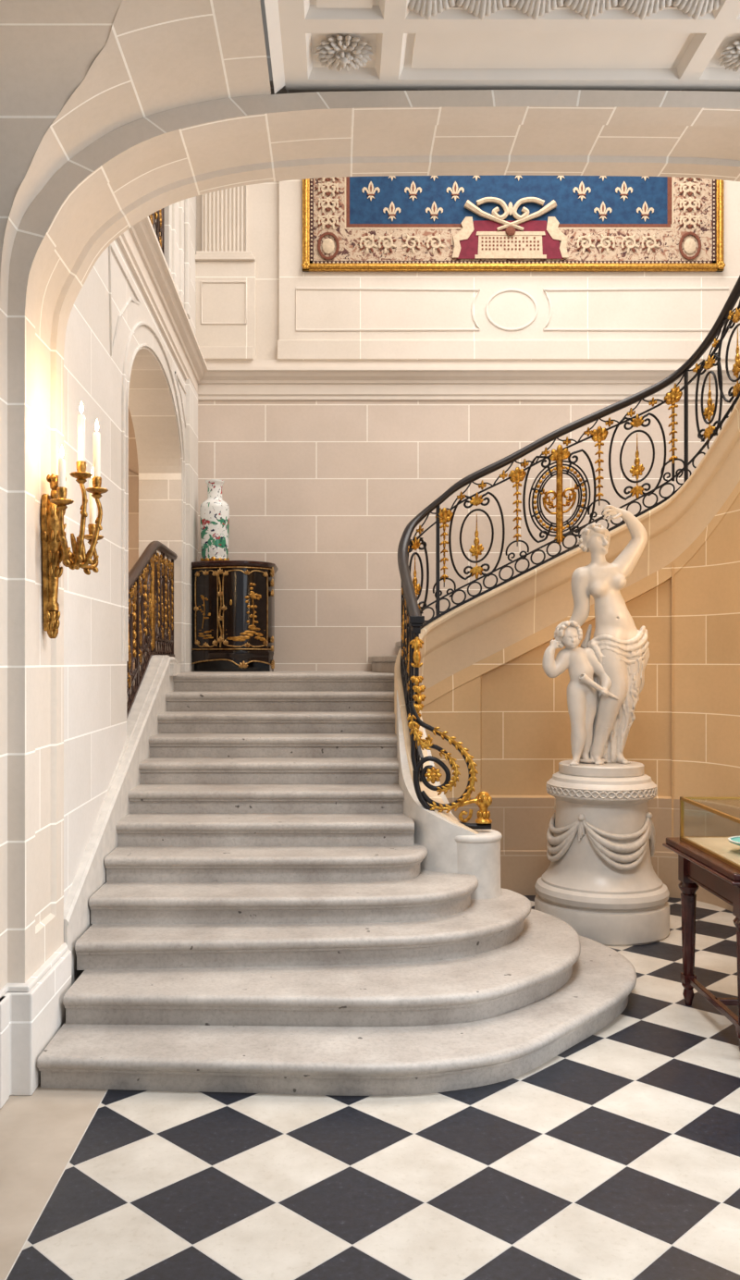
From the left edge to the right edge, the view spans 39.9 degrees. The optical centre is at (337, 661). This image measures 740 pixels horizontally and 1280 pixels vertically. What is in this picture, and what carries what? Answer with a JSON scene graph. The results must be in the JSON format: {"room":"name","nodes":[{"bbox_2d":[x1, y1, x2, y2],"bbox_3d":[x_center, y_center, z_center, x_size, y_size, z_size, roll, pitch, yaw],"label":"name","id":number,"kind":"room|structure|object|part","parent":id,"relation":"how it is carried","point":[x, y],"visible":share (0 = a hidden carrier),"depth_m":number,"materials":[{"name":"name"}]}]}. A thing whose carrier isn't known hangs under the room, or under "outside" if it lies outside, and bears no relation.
{"room":"historic interior","nodes":[
{"label":"historic interior","id":0,"kind":"room"},
{"bbox_2d":[63,238,184,905],"bbox_3d":[-1.395,-0.365,6.670,0.340,3.930,4.666,0,0,-1],"label":"wall","id":1,"kind":"structure","parent":0,"point":[94,671],"depth_m":5.26,"materials":[{"name":"white stone"}]},
{"bbox_2d":[108,244,197,671],"bbox_3d":[-1.229,-1.110,7.100,0.049,2.420,3.520,0,0,0],"label":"trim","id":2,"kind":"structure","parent":1,"relation":"attached to","point":[190,464],"depth_m":8.16,"materials":[{"name":"white stone"}]},
{"bbox_2d":[126,407,138,673],"bbox_3d":[-2.750,-1.200,6.450,2.500,2.800,5.100,0,0,0],"label":"wall","id":3,"kind":"structure","parent":0,"point":[133,466],"depth_m":8.86,"materials":[{"name":"stone"}]},
{"bbox_2d":[0,0,270,312],"bbox_3d":[-1.774,-1.689,3.100,3.052,0.857,1.400,0,0,0],"label":"vault","id":4,"kind":"object","parent":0,"point":[73,73],"visible":1,"depth_m":3.49,"materials":[{"name":"stone"}]},
{"bbox_2d":[153,196,196,334],"bbox_3d":[-1.433,-4.085,6.670,0.435,3.030,4.660,0,0,0],"label":"wall","id":5,"kind":"structure","parent":0,"point":[179,216],"depth_m":8.09,"materials":[{"name":"white stone"}]},
{"bbox_2d":[148,208,164,256],"bbox_3d":[-1.290,-3.333,6.630,0.068,0.998,1.868,0,0,0],"label":"gallery balustrade","id":6,"kind":"object","parent":5,"relation":"on","point":[159,215],"visible":0.1,"depth_m":7.35,"materials":[{"name":"brown metal"}]},
{"bbox_2d":[180,670,388,673],"bbox_3d":[1.880,0.163,8.090,6.240,0.155,1.820,0,0,0],"label":"floor","id":7,"kind":"structure","parent":0,"point":[274,671],"depth_m":8.13,"materials":[{"name":"stone"}]},
{"bbox_2d":[191,560,278,671],"bbox_3d":[-0.895,-0.370,8.636,0.740,0.910,0.657,0,0,0],"label":"base cabinet","id":8,"kind":"object","parent":7,"relation":"on","point":[233,601],"visible":0.88,"depth_m":8.37,"materials":[{"name":"black lacquer"},{"name":"gold"}]},
{"bbox_3d":[-1.089,-0.433,8.384,0.230,0.636,0.041,0,0,22],"label":"gilt frame","id":9,"kind":"part","parent":8,"relation":"part of","materials":[{"name":"black wood"}]},
{"bbox_3d":[-1.081,-0.432,8.392,0.221,0.645,0.023,0,0,22],"label":"panel","id":10,"kind":"part","parent":8,"relation":"part of","materials":[{"name":"paint"}]},
{"bbox_2d":[199,479,229,561],"bbox_3d":[-1.045,-1.181,8.660,0.248,0.712,0.248,0,0,0],"label":"porcelain vase","id":11,"kind":"object","parent":8,"relation":"on","point":[214,511],"visible":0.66,"depth_m":8.56,"materials":[{"name":"white ceramic"}]},
{"bbox_3d":[-0.755,-0.432,8.381,0.384,0.645,0.073,0,0,-19],"label":"door","id":12,"kind":"part","parent":8,"relation":"part of","materials":[{"name":"paint"}]},
{"bbox_3d":[-0.755,-0.433,8.368,0.396,0.637,0.087,0,0,-18],"label":"gilt frame","id":13,"kind":"part","parent":8,"relation":"part of","materials":[{"name":"black wood"}]},
{"bbox_2d":[0,895,739,1279],"bbox_3d":[1.000,1.600,2.650,10.000,0.001,9.300,0,0,0],"label":"floor","id":14,"kind":"structure","parent":0,"point":[616,1156],"depth_m":3.17,"materials":[{"name":"tile"}]},
{"bbox_2d":[36,396,739,1095],"bbox_3d":[0.738,-0.499,6.344,4.165,4.202,5.272,0,0,0],"label":"staircase","id":15,"kind":"structure","parent":14,"relation":"on","point":[264,896],"depth_m":4.81,"materials":[{"name":"stone"}]},
{"bbox_2d":[126,541,177,718],"bbox_3d":[-1.289,-0.222,7.000,0.070,1.281,2.168,0,0,-1],"label":"balustrade","id":16,"kind":"object","parent":15,"relation":"on","point":[153,612],"visible":0.88,"depth_m":6.93,"materials":[{"name":"brown metal"}]},
{"bbox_3d":[-1.289,-0.484,7.000,0.020,0.458,2.160,0,0,-1],"label":"rail","id":17,"kind":"part","parent":16,"relation":"part of","materials":[{"name":"brown metal"}]},
{"bbox_3d":[-1.289,0.062,7.000,0.020,0.480,2.160,0,0,-1],"label":"rail","id":18,"kind":"part","parent":16,"relation":"part of","materials":[{"name":"brown metal"}]},
{"bbox_3d":[-1.289,0.175,7.000,0.034,0.486,2.160,0,0,-1],"label":"rail","id":19,"kind":"part","parent":16,"relation":"part of","materials":[{"name":"grey stone"}]},
{"bbox_3d":[-1.289,-0.611,7.000,0.070,0.504,2.160,0,0,-1],"label":"handrail","id":20,"kind":"part","parent":16,"relation":"part of","materials":[{"name":"brown metal"}]},
{"bbox_2d":[397,275,739,829],"bbox_3d":[1.496,-1.091,6.193,2.330,3.957,1.755,0,0,0],"label":"balustrade","id":21,"kind":"object","parent":15,"relation":"on","point":[412,621],"visible":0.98,"depth_m":6.96,"materials":[{"name":"black metal"}]},
{"bbox_3d":[0.448,0.151,5.770,0.084,0.814,0.084,0,0,0],"label":"post","id":22,"kind":"part","parent":21,"relation":"part of","materials":[{"name":"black metal"}]},
{"bbox_3d":[1.524,-0.785,6.258,2.232,2.889,1.518,0,0,0],"label":"rail","id":23,"kind":"part","parent":21,"relation":"part of","materials":[{"name":"black metal"}]},
{"bbox_3d":[1.524,-1.634,6.267,2.268,2.872,1.536,0,0,0],"label":"handrail","id":24,"kind":"part","parent":21,"relation":"part of","materials":[{"name":"black metal"}]},
{"bbox_3d":[1.524,-1.507,6.255,2.218,2.826,1.511,0,0,0],"label":"rail","id":25,"kind":"part","parent":21,"relation":"part of","materials":[{"name":"black metal"}]},
{"bbox_3d":[1.524,-0.898,6.255,2.218,2.883,1.511,0,0,0],"label":"rail","id":26,"kind":"part","parent":21,"relation":"part of","materials":[{"name":"black metal"}]},
{"bbox_2d":[534,771,669,946],"bbox_3d":[1.580,1.136,6.100,0.784,0.928,0.784,0,0,0],"label":"pedestal","id":27,"kind":"object","parent":14,"relation":"on","point":[600,880],"visible":0.95,"depth_m":5.83,"materials":[{"name":"white stone"}]},
{"bbox_2d":[541,504,649,777],"bbox_3d":[1.564,-0.131,6.080,0.496,1.605,0.548,0,0,39],"label":"marble statue","id":28,"kind":"object","parent":27,"relation":"on","point":[607,672],"visible":1,"depth_m":6.02,"materials":[{"name":"white stone"}]},
{"bbox_2d":[586,625,649,763],"bbox_3d":[1.673,0.217,6.114,0.378,0.860,0.264,0,0,-20],"label":"drapery","id":29,"kind":"object","parent":28,"relation":"hanging from","point":[617,656],"depth_m":6.02,"materials":[{"name":"white stone"}]},
{"bbox_2d":[662,836,739,1050],"bbox_3d":[2.018,1.218,4.410,0.949,0.765,0.864,0,0,0],"label":"display table","id":30,"kind":"object","parent":14,"relation":"on","point":[695,867],"visible":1,"depth_m":4.53,"materials":[{"name":"brown wood"}]},
{"bbox_3d":[1.635,1.250,4.740,0.092,0.700,0.092,0,0,0],"label":"leg","id":31,"kind":"part","parent":30,"relation":"part of","materials":[{"name":"brown wood"}]},
{"bbox_2d":[679,796,739,870],"bbox_3d":[2.018,0.735,4.405,0.825,0.200,0.730,0,0,0],"label":"glass case","id":32,"kind":"object","parent":30,"relation":"on","point":[719,847],"visible":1,"depth_m":4.56,"materials":[{"name":"clear glass"}]},
{"bbox_2d":[727,836,739,846],"bbox_3d":[1.800,0.795,4.360,0.238,0.055,0.238,0,0,0],"label":"dish","id":33,"kind":"object","parent":32,"relation":"in","point":[735,840],"visible":1,"depth_m":4.41,"materials":[{"name":"teal ceramic"}]},
{"bbox_3d":[1.635,1.250,4.080,0.092,0.700,0.092,0,0,0],"label":"leg","id":34,"kind":"part","parent":30,"relation":"part of","materials":[{"name":"brown wood"}]},
{"bbox_2d":[0,0,739,989],"bbox_3d":[0.450,-0.700,4.027,7.500,4.600,0.625,0,0,0],"label":"archway","id":35,"kind":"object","parent":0,"point":[143,166],"depth_m":3.91,"materials":[{"name":"stone"}]},
{"bbox_2d":[0,942,71,1108],"bbox_3d":[-2.212,1.401,3.995,2.175,0.399,0.730,0,0,0],"label":"baseboard","id":36,"kind":"object","parent":35,"relation":"attached to","point":[32,1012],"visible":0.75,"depth_m":3.75,"materials":[{"name":"white stone"}]},
{"bbox_2d":[40,402,108,638],"bbox_3d":[-1.070,-0.561,4.098,0.249,0.941,0.392,0,0,25],"label":"wall sconce","id":37,"kind":"object","parent":35,"relation":"attached to","point":[55,549],"visible":1,"depth_m":4.07,"materials":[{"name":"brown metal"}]},
{"bbox_3d":[-1.171,-0.395,4.100,0.025,0.550,0.100,0,0,0],"label":"wall plate","id":38,"kind":"part","parent":37,"relation":"part of","materials":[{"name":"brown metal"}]},
{"bbox_2d":[58,445,65,487],"bbox_3d":[-1.065,-0.749,3.930,0.029,0.177,0.029,0,0,0],"label":"candle","id":39,"kind":"object","parent":37,"relation":"on","point":[61,461],"depth_m":3.92,"materials":[{"name":"white wax"}]},
{"bbox_2d":[77,402,85,461],"bbox_3d":[-1.015,-0.906,4.030,0.029,0.252,0.029,0,0,0],"label":"candle","id":40,"kind":"object","parent":37,"relation":"on","point":[80,417],"depth_m":4.02,"materials":[{"name":"white wax"}]},
{"bbox_2d":[89,467,96,523],"bbox_3d":[-1.020,-0.686,4.240,0.029,0.252,0.029,0,0,0],"label":"candle","id":41,"kind":"object","parent":37,"relation":"on","point":[92,504],"depth_m":4.23,"materials":[{"name":"white wax"}]},
{"bbox_2d":[93,418,100,477],"bbox_3d":[-0.975,-0.859,4.120,0.029,0.247,0.029,0,0,0],"label":"candle","id":42,"kind":"object","parent":37,"relation":"on","point":[96,436],"depth_m":4.11,"materials":[{"name":"white wax"}]},
{"bbox_2d":[196,181,736,670],"bbox_3d":[0.500,-2.000,9.150,9.000,7.200,0.300,0,0,0],"label":"wall","id":43,"kind":"structure","parent":0,"point":[326,493],"depth_m":9.00,"materials":[{"name":"stone"}]},
{"bbox_2d":[201,184,246,251],"bbox_3d":[-1.001,-4.602,8.973,0.391,1.996,0.055,0,0,0],"label":"trim","id":44,"kind":"structure","parent":43,"relation":"attached to","point":[224,212],"depth_m":8.96,"materials":[{"name":"paint"}]},
{"bbox_2d":[116,216,739,400],"bbox_3d":[1.870,-2.480,6.670,6.260,0.350,4.660,0,0,0],"label":"trim","id":45,"kind":"structure","parent":43,"relation":"attached to","point":[211,379],"depth_m":8.95,"materials":[{"name":"stone"}]},
{"bbox_2d":[200,281,729,331],"bbox_3d":[1.900,-3.124,8.948,6.205,0.442,0.020,0,0,0],"label":"trim","id":46,"kind":"structure","parent":43,"relation":"attached to","point":[202,282],"depth_m":8.94,"materials":[{"name":"stone"}]},
{"bbox_2d":[195,251,739,359],"bbox_3d":[1.863,-3.127,8.967,6.275,0.954,0.105,0,0,0],"label":"trim","id":47,"kind":"structure","parent":43,"relation":"attached to","point":[222,302],"depth_m":8.93,"materials":[{"name":"stone"}]},
{"bbox_2d":[279,179,739,340],"bbox_3d":[2.243,-4.135,8.985,5.515,2.930,0.070,0,0,0],"label":"wall panel","id":48,"kind":"object","parent":43,"relation":"attached to","point":[299,309],"visible":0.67,"depth_m":8.95,"materials":[{"name":"stone"}]},
{"bbox_2d":[301,175,725,271],"bbox_3d":[1.537,-4.187,8.910,3.705,1.526,0.070,0,0,0],"label":"tapestry","id":49,"kind":"object","parent":48,"relation":"attached to","point":[390,223],"visible":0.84,"depth_m":8.93},
{"bbox_2d":[264,0,739,93],"bbox_3d":[0.725,-2.215,2.515,1.920,0.194,2.630,0,0,0],"label":"ceiling","id":50,"kind":"structure","parent":0,"point":[314,44],"depth_m":3.58,"materials":[{"name":"plaster"}]},
{"bbox_2d":[420,480,739,911],"bbox_3d":[1.532,-0.280,5.803,2.192,3.760,2.408,0,0,0],"label":"wall","id":51,"kind":"structure","parent":0,"point":[503,707],"depth_m":6.96,"materials":[{"name":"stone"}]}
]}

